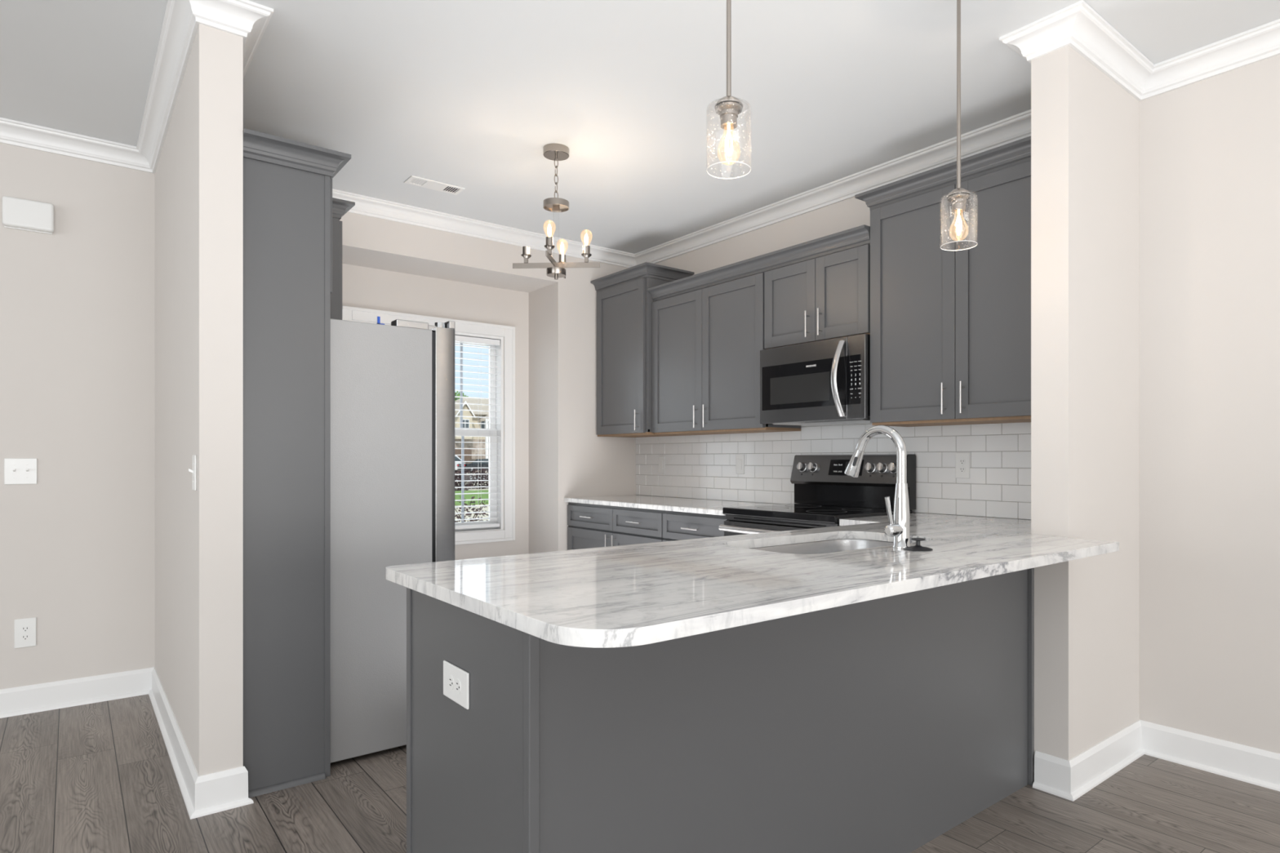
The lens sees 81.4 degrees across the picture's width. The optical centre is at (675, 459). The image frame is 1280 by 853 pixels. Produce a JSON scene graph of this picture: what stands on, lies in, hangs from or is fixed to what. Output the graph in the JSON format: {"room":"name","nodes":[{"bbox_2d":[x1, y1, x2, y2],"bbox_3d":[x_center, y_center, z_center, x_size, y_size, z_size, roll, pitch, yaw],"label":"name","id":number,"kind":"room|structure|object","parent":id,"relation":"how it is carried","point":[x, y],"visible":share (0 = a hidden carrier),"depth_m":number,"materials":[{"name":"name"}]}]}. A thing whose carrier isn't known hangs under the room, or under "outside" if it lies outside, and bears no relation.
{"room":"kitchen","nodes":[
{"label":"kitchen","id":0,"kind":"room"},
{"bbox_2d":[155,23,243,776],"bbox_3d":[-2.217,-0.182,3.357,0.129,2.740,2.126,0,0,-39],"label":"wall","id":1,"kind":"structure","parent":0,"point":[199,171],"depth_m":2.56,"materials":[{"name":"paint"}]},
{"bbox_2d":[188,454,196,490],"bbox_3d":[-1.664,0.046,2.559,0.020,0.122,0.070,0,0,-39],"label":"toggle switch","id":2,"kind":"object","parent":1,"relation":"attached to","point":[193,471],"visible":1,"depth_m":2.55,"materials":[{"name":"white plastic"}]},
{"bbox_2d":[148,666,253,819],"bbox_3d":[-2.070,1.125,3.176,0.185,0.126,1.716,0,0,-39],"label":"baseboard","id":3,"kind":"structure","parent":1,"relation":"attached to","point":[227,789],"depth_m":2.56,"materials":[{"name":"paint"}]},
{"bbox_2d":[136,0,273,173],"bbox_3d":[-2.053,-1.506,3.156,0.289,0.091,1.768,0,0,-39],"label":"trim","id":4,"kind":"structure","parent":1,"relation":"attached to","point":[248,20],"depth_m":2.69,"materials":[{"name":"paint"}]},
{"bbox_2d":[0,142,635,689],"bbox_3d":[-3.539,-0.182,3.369,8.002,2.740,0.438,0,0,-39],"label":"wall","id":5,"kind":"structure","parent":0,"point":[77,300],"depth_m":3.68,"materials":[{"name":"paint"}]},
{"bbox_2d":[4,457,37,484],"bbox_3d":[-3.054,0.056,3.468,0.116,0.122,0.020,0,0,-39],"label":"toggle switch","id":6,"kind":"object","parent":5,"relation":"attached to","point":[16,470],"visible":1,"depth_m":3.47,"materials":[{"name":"white plastic"}]},
{"bbox_2d":[13,617,36,648],"bbox_3d":[-3.045,0.813,3.483,0.078,0.135,0.008,0,0,-39],"label":"wall outlet","id":7,"kind":"object","parent":5,"relation":"attached to","point":[24,629],"visible":1,"depth_m":3.48,"materials":[{"name":"white plastic"}]},
{"bbox_2d":[20,625,30,632],"bbox_3d":[-3.043,0.793,3.481,0.033,0.033,0.001,0,0,-39],"label":"receptacle","id":8,"kind":"object","parent":7,"relation":"attached to","point":[24,628],"depth_m":3.48,"materials":[{"name":"white plastic"}]},
{"bbox_2d":[20,633,30,640],"bbox_3d":[-3.043,0.833,3.481,0.033,0.033,0.001,0,0,-39],"label":"receptacle","id":9,"kind":"object","parent":7,"relation":"attached to","point":[24,637],"depth_m":3.48,"materials":[{"name":"white plastic"}]},
{"bbox_2d":[2,195,53,234],"bbox_3d":[-3.024,-1.141,3.476,0.182,0.138,0.045,0,0,-39],"label":"door chime","id":10,"kind":"object","parent":5,"relation":"attached to","point":[20,214],"visible":1,"depth_m":3.46,"materials":[{"name":"white plastic"}]},
{"bbox_2d":[0,117,152,173],"bbox_3d":[-4.511,-1.506,2.244,4.835,0.091,0.080,0,0,-39],"label":"trim","id":11,"kind":"structure","parent":5,"relation":"attached to","point":[12,132],"depth_m":3.56,"materials":[{"name":"paint"}]},
{"bbox_2d":[0,666,154,718],"bbox_3d":[-4.527,1.125,2.264,4.835,0.126,0.028,0,0,-39],"label":"baseboard","id":12,"kind":"structure","parent":5,"relation":"attached to","point":[25,700],"depth_m":3.59,"materials":[{"name":"paint"}]},
{"bbox_2d":[330,197,355,319],"bbox_3d":[-2.081,-0.049,3.801,0.641,2.474,0.730,0,0,-39],"label":"wall cabinet","id":13,"kind":"object","parent":5,"relation":"attached to","point":[340,207],"visible":0.05,"depth_m":3.72,"materials":[{"name":"paint"}]},
{"bbox_2d":[332,188,635,267],"bbox_3d":[-1.404,-1.506,4.772,2.919,0.091,0.080,0,0,-39],"label":"trim","id":14,"kind":"structure","parent":5,"relation":"attached to","point":[367,206],"depth_m":4.84,"materials":[{"name":"paint"}]},
{"bbox_2d":[590,262,693,437],"bbox_3d":[-0.246,-0.738,5.327,0.421,1.140,0.679,0,0,-39],"label":"upper cabinet","id":15,"kind":"object","parent":5,"relation":"attached to","point":[624,300],"visible":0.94,"depth_m":5.18,"materials":[{"name":"paint"}]},
{"bbox_2d":[342,263,528,559],"bbox_3d":[-1.794,-0.182,5.149,3.048,2.740,0.120,0,0,-39],"label":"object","id":16,"kind":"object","parent":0,"point":[365,287],"visible":0.14,"depth_m":5.37,"materials":[{"name":"paint"}]},
{"bbox_2d":[342,305,515,544],"bbox_3d":[-1.715,-0.192,5.198,1.237,1.589,0.144,0,0,-39],"label":"window","id":17,"kind":"structure","parent":16,"relation":"attached to","point":[505,531],"depth_m":5.49,"materials":[{"name":"paint"}]},
{"bbox_2d":[454,335,500,529],"bbox_3d":[-1.700,-0.191,5.179,1.017,1.378,0.057,0,0,-39],"label":"window blind","id":18,"kind":"object","parent":17,"relation":"attached to","point":[461,339],"visible":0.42,"depth_m":5.38,"materials":[{"name":"white plastic"}]},
{"bbox_2d":[0,0,1279,253],"bbox_3d":[0.808,-1.602,-1.878,8.123,0.100,14.306,0,0,-39],"label":"ceiling","id":19,"kind":"structure","parent":0,"point":[469,95],"depth_m":3.05,"materials":[{"name":"paint"}]},
{"bbox_2d":[404,175,464,195],"bbox_3d":[-1.362,-1.549,4.207,0.305,0.006,0.125,0,0,-39],"label":"ceiling vent","id":20,"kind":"object","parent":19,"relation":"in","point":[414,180],"visible":1,"depth_m":4.20,"materials":[{"name":"white plastic"}]},
{"bbox_2d":[512,142,599,279],"bbox_3d":[-0.595,-1.226,3.715,0.316,0.653,0.316,0,0,-42],"label":"chandelier","id":21,"kind":"object","parent":19,"relation":"hanging from","point":[554,152],"visible":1,"depth_m":3.70,"materials":[{"name":"silver metal"}]},
{"bbox_2d":[706,0,751,178],"bbox_3d":[0.136,-1.143,1.891,0.114,0.818,0.114,0,0,-39],"label":"pendant light","id":22,"kind":"object","parent":19,"relation":"hanging from","point":[728,108],"visible":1,"depth_m":1.89,"materials":[{"name":"clear glass"}]},
{"bbox_2d":[714,95,742,129],"bbox_3d":[0.136,-0.883,1.891,0.072,0.072,0.072,0,0,-39],"label":"socket","id":23,"kind":"object","parent":22,"relation":"attached to","point":[729,108],"depth_m":1.87,"materials":[{"name":"silver metal"}]},
{"bbox_2d":[940,0,977,250],"bbox_3d":[0.919,-1.122,2.413,0.114,0.860,0.114,0,0,-39],"label":"pendant light","id":24,"kind":"object","parent":19,"relation":"hanging from","point":[958,197],"visible":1,"depth_m":2.41,"materials":[{"name":"clear glass"}]},
{"bbox_2d":[946,187,970,213],"bbox_3d":[0.919,-0.841,2.413,0.072,0.072,0.072,0,0,-39],"label":"socket","id":25,"kind":"object","parent":24,"relation":"attached to","point":[958,202],"depth_m":2.39,"materials":[{"name":"silver metal"}]},
{"bbox_2d":[0,693,1279,852],"bbox_3d":[0.808,1.218,-1.878,8.123,0.060,14.306,0,0,-39],"label":"floor","id":26,"kind":"structure","parent":0,"point":[100,777],"depth_m":2.53,"materials":[{"name":"grey wood"}]},
{"bbox_2d":[243,128,351,798],"bbox_3d":[-1.673,0.024,3.069,0.351,2.328,1.027,0,0,-39],"label":"tall cabinet","id":27,"kind":"object","parent":26,"relation":"on","point":[287,184],"visible":1,"depth_m":2.70,"materials":[{"name":"paint"}]},
{"bbox_2d":[330,316,454,763],"bbox_3d":[-1.492,0.300,3.286,0.846,1.776,0.898,0,0,-39],"label":"refrigerator","id":28,"kind":"object","parent":26,"relation":"on","point":[393,386],"visible":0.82,"depth_m":2.97,"materials":[{"name":"metal"}]},
{"bbox_2d":[567,502,664,550],"bbox_3d":[-0.203,0.746,5.082,0.662,0.884,1.114,0,0,-39],"label":"base cabinet","id":29,"kind":"object","parent":26,"relation":"on","point":[589,526],"visible":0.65,"depth_m":4.89,"materials":[{"name":"paint"}]},
{"bbox_2d":[564,494,779,515],"bbox_3d":[-0.022,0.289,4.863,0.636,0.030,1.682,0,0,-39],"label":"countertop","id":30,"kind":"structure","parent":29,"relation":"on","point":[713,507],"depth_m":4.72,"materials":[{"name":"white stone"}]},
{"bbox_2d":[662,510,728,542],"bbox_3d":[0.328,0.746,4.429,0.662,0.884,0.564,0,0,-39],"label":"base cabinet","id":31,"kind":"object","parent":26,"relation":"on","point":[677,526],"visible":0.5,"depth_m":4.26,"materials":[{"name":"paint"}]},
{"bbox_2d":[406,568,1034,852],"bbox_3d":[0.293,0.747,2.342,2.046,0.883,0.707,0,0,-39],"label":"base cabinet","id":32,"kind":"object","parent":26,"relation":"on","point":[884,725],"visible":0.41,"depth_m":1.85,"materials":[{"name":"paint"}]},
{"bbox_2d":[443,660,469,709],"bbox_3d":[-0.503,0.515,1.702,0.008,0.082,0.140,0,0,-39],"label":"wall outlet","id":33,"kind":"object","parent":32,"relation":"attached to","point":[455,680],"visible":1,"depth_m":1.69,"materials":[{"name":"white plastic"}]},
{"bbox_2d":[448,675,453,689],"bbox_3d":[-0.518,0.515,1.716,0.001,0.033,0.033,0,0,-39],"label":"receptacle","id":34,"kind":"object","parent":33,"relation":"attached to","point":[451,677],"depth_m":1.71,"materials":[{"name":"white plastic"}]},
{"bbox_2d":[454,679,461,693],"bbox_3d":[-0.493,0.515,1.685,0.001,0.033,0.033,0,0,-39],"label":"receptacle","id":35,"kind":"object","parent":33,"relation":"attached to","point":[457,682],"depth_m":1.68,"materials":[{"name":"white plastic"}]},
{"bbox_2d":[385,512,1119,648],"bbox_3d":[0.554,0.289,2.478,2.752,0.030,1.195,0,0,-39],"label":"countertop","id":36,"kind":"structure","parent":32,"relation":"on","point":[638,594],"depth_m":1.77,"materials":[{"name":"white stone"}]},
{"bbox_2d":[751,538,893,554],"bbox_3d":[0.521,0.413,2.493,0.769,0.215,0.444,0,0,-39],"label":"undermount sink","id":37,"kind":"object","parent":36,"relation":"in","point":[842,544],"visible":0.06,"depth_m":2.77,"materials":[{"name":"silver metal"}]},
{"bbox_2d":[844,425,910,549],"bbox_3d":[0.620,0.083,2.347,0.104,0.382,0.235,0,0,-39],"label":"kitchen faucet","id":38,"kind":"object","parent":36,"relation":"on","point":[899,529],"visible":0.98,"depth_m":2.28,"materials":[{"name":"silver metal"}]},
{"bbox_2d":[893,483,910,549],"bbox_3d":[0.697,0.174,2.293,0.053,0.200,0.053,0,0,-39],"label":"faucet","id":39,"kind":"object","parent":38,"relation":"attached to","point":[901,516],"depth_m":2.27,"materials":[{"name":"silver metal"}]},
{"bbox_2d":[903,537,932,551],"bbox_3d":[0.735,0.257,2.252,0.084,0.034,0.084,0,0,-39],"label":"stopper","id":40,"kind":"object","parent":36,"relation":"on","point":[917,547],"visible":1,"depth_m":2.24,"materials":[{"name":"black rubber"}]},
{"bbox_2d":[718,453,915,536],"bbox_3d":[0.715,0.581,3.878,0.712,1.214,0.763,0,0,-39],"label":"electric range","id":41,"kind":"object","parent":26,"relation":"on","point":[824,495],"visible":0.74,"depth_m":3.92,"materials":[{"name":"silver metal"}]},
{"bbox_2d":[728,520,811,528],"bbox_3d":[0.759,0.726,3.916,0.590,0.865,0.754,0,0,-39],"label":"oven handle","id":42,"kind":"object","parent":41,"relation":"in","point":[729,520],"depth_m":3.77,"materials":[{"name":"metal"}]},
{"bbox_2d":[722,503,912,523],"bbox_3d":[0.732,0.276,3.893,0.620,0.038,0.760,0,0,-39],"label":"cooktop","id":43,"kind":"object","parent":41,"relation":"in","point":[785,513],"depth_m":3.77,"materials":[{"name":"black glass"}]},
{"bbox_2d":[635,54,1279,753],"bbox_3d":[3.908,-0.182,0.644,0.130,2.740,14.306,0,0,-39],"label":"wall","id":44,"kind":"structure","parent":0,"point":[1210,148],"depth_m":2.89,"materials":[{"name":"paint"}]},
{"bbox_2d":[658,456,665,473],"bbox_3d":[-0.100,0.040,5.457,0.009,0.125,0.075,0,0,-39],"label":"rocker switch","id":45,"kind":"object","parent":44,"relation":"attached to","point":[661,459],"visible":1,"depth_m":5.45,"materials":[{"name":"white plastic"}]},
{"bbox_2d":[647,256,800,435],"bbox_3d":[0.279,-0.658,4.714,0.359,0.980,1.047,0,0,-39],"label":"upper cabinet","id":46,"kind":"object","parent":44,"relation":"attached to","point":[708,326],"visible":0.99,"depth_m":4.59,"materials":[{"name":"paint"}]},
{"bbox_2d":[736,454,744,474],"bbox_3d":[0.418,0.033,4.821,0.009,0.125,0.075,0,0,-39],"label":"rocker switch","id":47,"kind":"object","parent":44,"relation":"attached to","point":[740,458],"visible":1,"depth_m":4.81,"materials":[{"name":"white plastic"}]},
{"bbox_2d":[758,224,870,349],"bbox_3d":[0.841,-0.881,4.033,0.370,0.534,0.719,0,0,-39],"label":"upper cabinet","id":48,"kind":"object","parent":44,"relation":"attached to","point":[818,289],"visible":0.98,"depth_m":3.90,"materials":[{"name":"paint"}]},
{"bbox_2d":[760,333,870,426],"bbox_3d":[0.811,-0.406,4.009,0.422,0.420,0.718,0,0,-39],"label":"microwave","id":49,"kind":"object","parent":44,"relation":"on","point":[825,382],"visible":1,"depth_m":3.88,"materials":[{"name":"silver metal"}]},
{"bbox_2d":[634,109,1031,265],"bbox_3d":[0.725,-1.506,4.405,0.080,0.091,3.338,0,0,-39],"label":"trim","id":50,"kind":"structure","parent":44,"relation":"attached to","point":[1018,126],"depth_m":4.10,"materials":[{"name":"paint"}]},
{"bbox_2d":[854,135,1031,426],"bbox_3d":[1.348,-0.738,3.409,0.370,1.140,1.002,0,0,-39],"label":"upper cabinet","id":51,"kind":"object","parent":44,"relation":"attached to","point":[950,331],"visible":0.73,"depth_m":3.31,"materials":[{"name":"paint"}]},
{"bbox_2d":[955,452,969,478],"bbox_3d":[1.397,0.030,3.619,0.008,0.125,0.075,0,0,-39],"label":"wall outlet","id":52,"kind":"object","parent":44,"relation":"attached to","point":[962,460],"visible":1,"depth_m":3.62,"materials":[{"name":"white plastic"}]},
{"bbox_2d":[959,457,965,464],"bbox_3d":[1.395,0.011,3.617,0.001,0.033,0.033,0,0,-39],"label":"receptacle","id":53,"kind":"object","parent":52,"relation":"attached to","point":[962,460],"depth_m":3.62,"materials":[{"name":"white plastic"}]},
{"bbox_2d":[959,466,965,472],"bbox_3d":[1.395,0.050,3.617,0.001,0.033,0.033,0,0,-39],"label":"receptacle","id":54,"kind":"object","parent":52,"relation":"attached to","point":[962,468],"depth_m":3.62,"materials":[{"name":"white plastic"}]},
{"bbox_2d":[1139,18,1279,101],"bbox_3d":[5.067,-1.506,-0.931,0.080,0.091,10.158,0,0,-39],"label":"trim","id":55,"kind":"structure","parent":44,"relation":"attached to","point":[1261,42],"depth_m":2.80,"materials":[{"name":"paint"}]},
{"bbox_2d":[1140,720,1279,791],"bbox_3d":[5.088,1.125,-0.915,0.028,0.126,10.158,0,0,-39],"label":"baseboard","id":56,"kind":"structure","parent":44,"relation":"attached to","point":[1254,766],"depth_m":2.83,"materials":[{"name":"paint"}]},
{"bbox_2d":[1031,44,1139,760],"bbox_3d":[1.597,-0.182,2.879,0.653,2.740,0.132,0,0,-39],"label":"wall","id":57,"kind":"structure","parent":0,"point":[1085,126],"depth_m":2.72,"materials":[{"name":"paint"}]},
{"bbox_2d":[999,0,1154,101],"bbox_3d":[1.567,-1.506,2.853,0.733,0.091,0.292,0,0,-39],"label":"trim","id":58,"kind":"structure","parent":57,"relation":"attached to","point":[1077,25],"depth_m":2.69,"materials":[{"name":"paint"}]},
{"bbox_2d":[1032,720,1144,801],"bbox_3d":[1.601,1.125,2.852,0.681,0.126,0.142,0,0,-39],"label":"baseboard","id":59,"kind":"structure","parent":57,"relation":"attached to","point":[1072,779],"depth_m":2.70,"materials":[{"name":"paint"}]},
{"label":"outside","id":60,"kind":"structure","parent":0,"visible":0},
{"bbox_2d":[454,471,488,522],"bbox_3d":[-31.432,1.438,94.069,150.000,0.100,174.400,0,0,-39],"label":"ground","id":61,"kind":"structure","parent":60,"point":[484,509],"depth_m":20.45,"materials":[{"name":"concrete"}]},
{"bbox_2d":[454,455,465,471],"bbox_3d":[-23.639,0.488,76.945,4.330,1.800,1.880,0,0,-39],"label":"car","id":62,"kind":"object","parent":61,"relation":"on","point":[456,458],"visible":0.07,"depth_m":76.80,"materials":[{"name":"white paint"}]},
{"bbox_2d":[454,391,467,400],"bbox_3d":[-28.127,-3.745,95.742,4.509,10.293,5.549,0,0,-39],"label":"tree","id":63,"kind":"object","parent":61,"relation":"on","point":[459,393],"visible":0.02,"depth_m":95.03,"materials":[{"name":"green plant"}]},
{"bbox_2d":[454,471,471,490],"bbox_3d":[-9.668,1.087,32.760,1.435,1.160,1.058,0,0,-39],"label":"shrub","id":64,"kind":"object","parent":61,"relation":"on","point":[457,484],"visible":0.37,"depth_m":32.75,"materials":[{"name":"red plant"}]},
{"bbox_2d":[454,397,488,471],"bbox_3d":[-21.475,-2.887,86.983,18.500,8.550,10.960,0,0,-39],"label":"house","id":65,"kind":"structure","parent":61,"relation":"on","point":[477,401],"depth_m":82.34,"materials":[{"name":"stone"}]},
{"bbox_2d":[454,489,488,505],"bbox_3d":[-7.418,1.377,27.808,6.400,0.019,9.500,0,0,-39],"label":"lawn","id":66,"kind":"structure","parent":61,"relation":"on","point":[468,496],"depth_m":27.19,"materials":[{"name":"green plant"}]},
{"bbox_2d":[454,496,488,522],"bbox_3d":[-4.104,1.068,14.732,0.797,0.712,0.910,0,0,19],"label":"shrub","id":67,"kind":"object","parent":61,"relation":"on","point":[473,497],"visible":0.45,"depth_m":14.65,"materials":[{"name":"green plant"}]},
{"bbox_2d":[455,468,488,488],"bbox_3d":[-9.301,0.904,34.987,3.058,1.128,1.280,0,0,-39],"label":"shrub","id":68,"kind":"object","parent":61,"relation":"on","point":[483,470],"visible":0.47,"depth_m":34.86,"materials":[{"name":"red plant"}]},
{"bbox_2d":[457,458,488,473],"bbox_3d":[-19.505,0.663,75.668,4.930,1.450,1.880,0,0,-39],"label":"sedan","id":69,"kind":"object","parent":61,"relation":"on","point":[468,464],"visible":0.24,"depth_m":74.48,"materials":[{"name":"black paint"}]},
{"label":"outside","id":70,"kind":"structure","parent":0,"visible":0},
{"bbox_2d":[456,475,488,481],"bbox_3d":[-5.678,1.383,62.424,150.000,0.009,16.000,0,0,-39],"label":"road surface","id":71,"kind":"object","parent":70,"point":[473,475],"depth_m":55.01,"materials":[{"name":"grey asphalt"}]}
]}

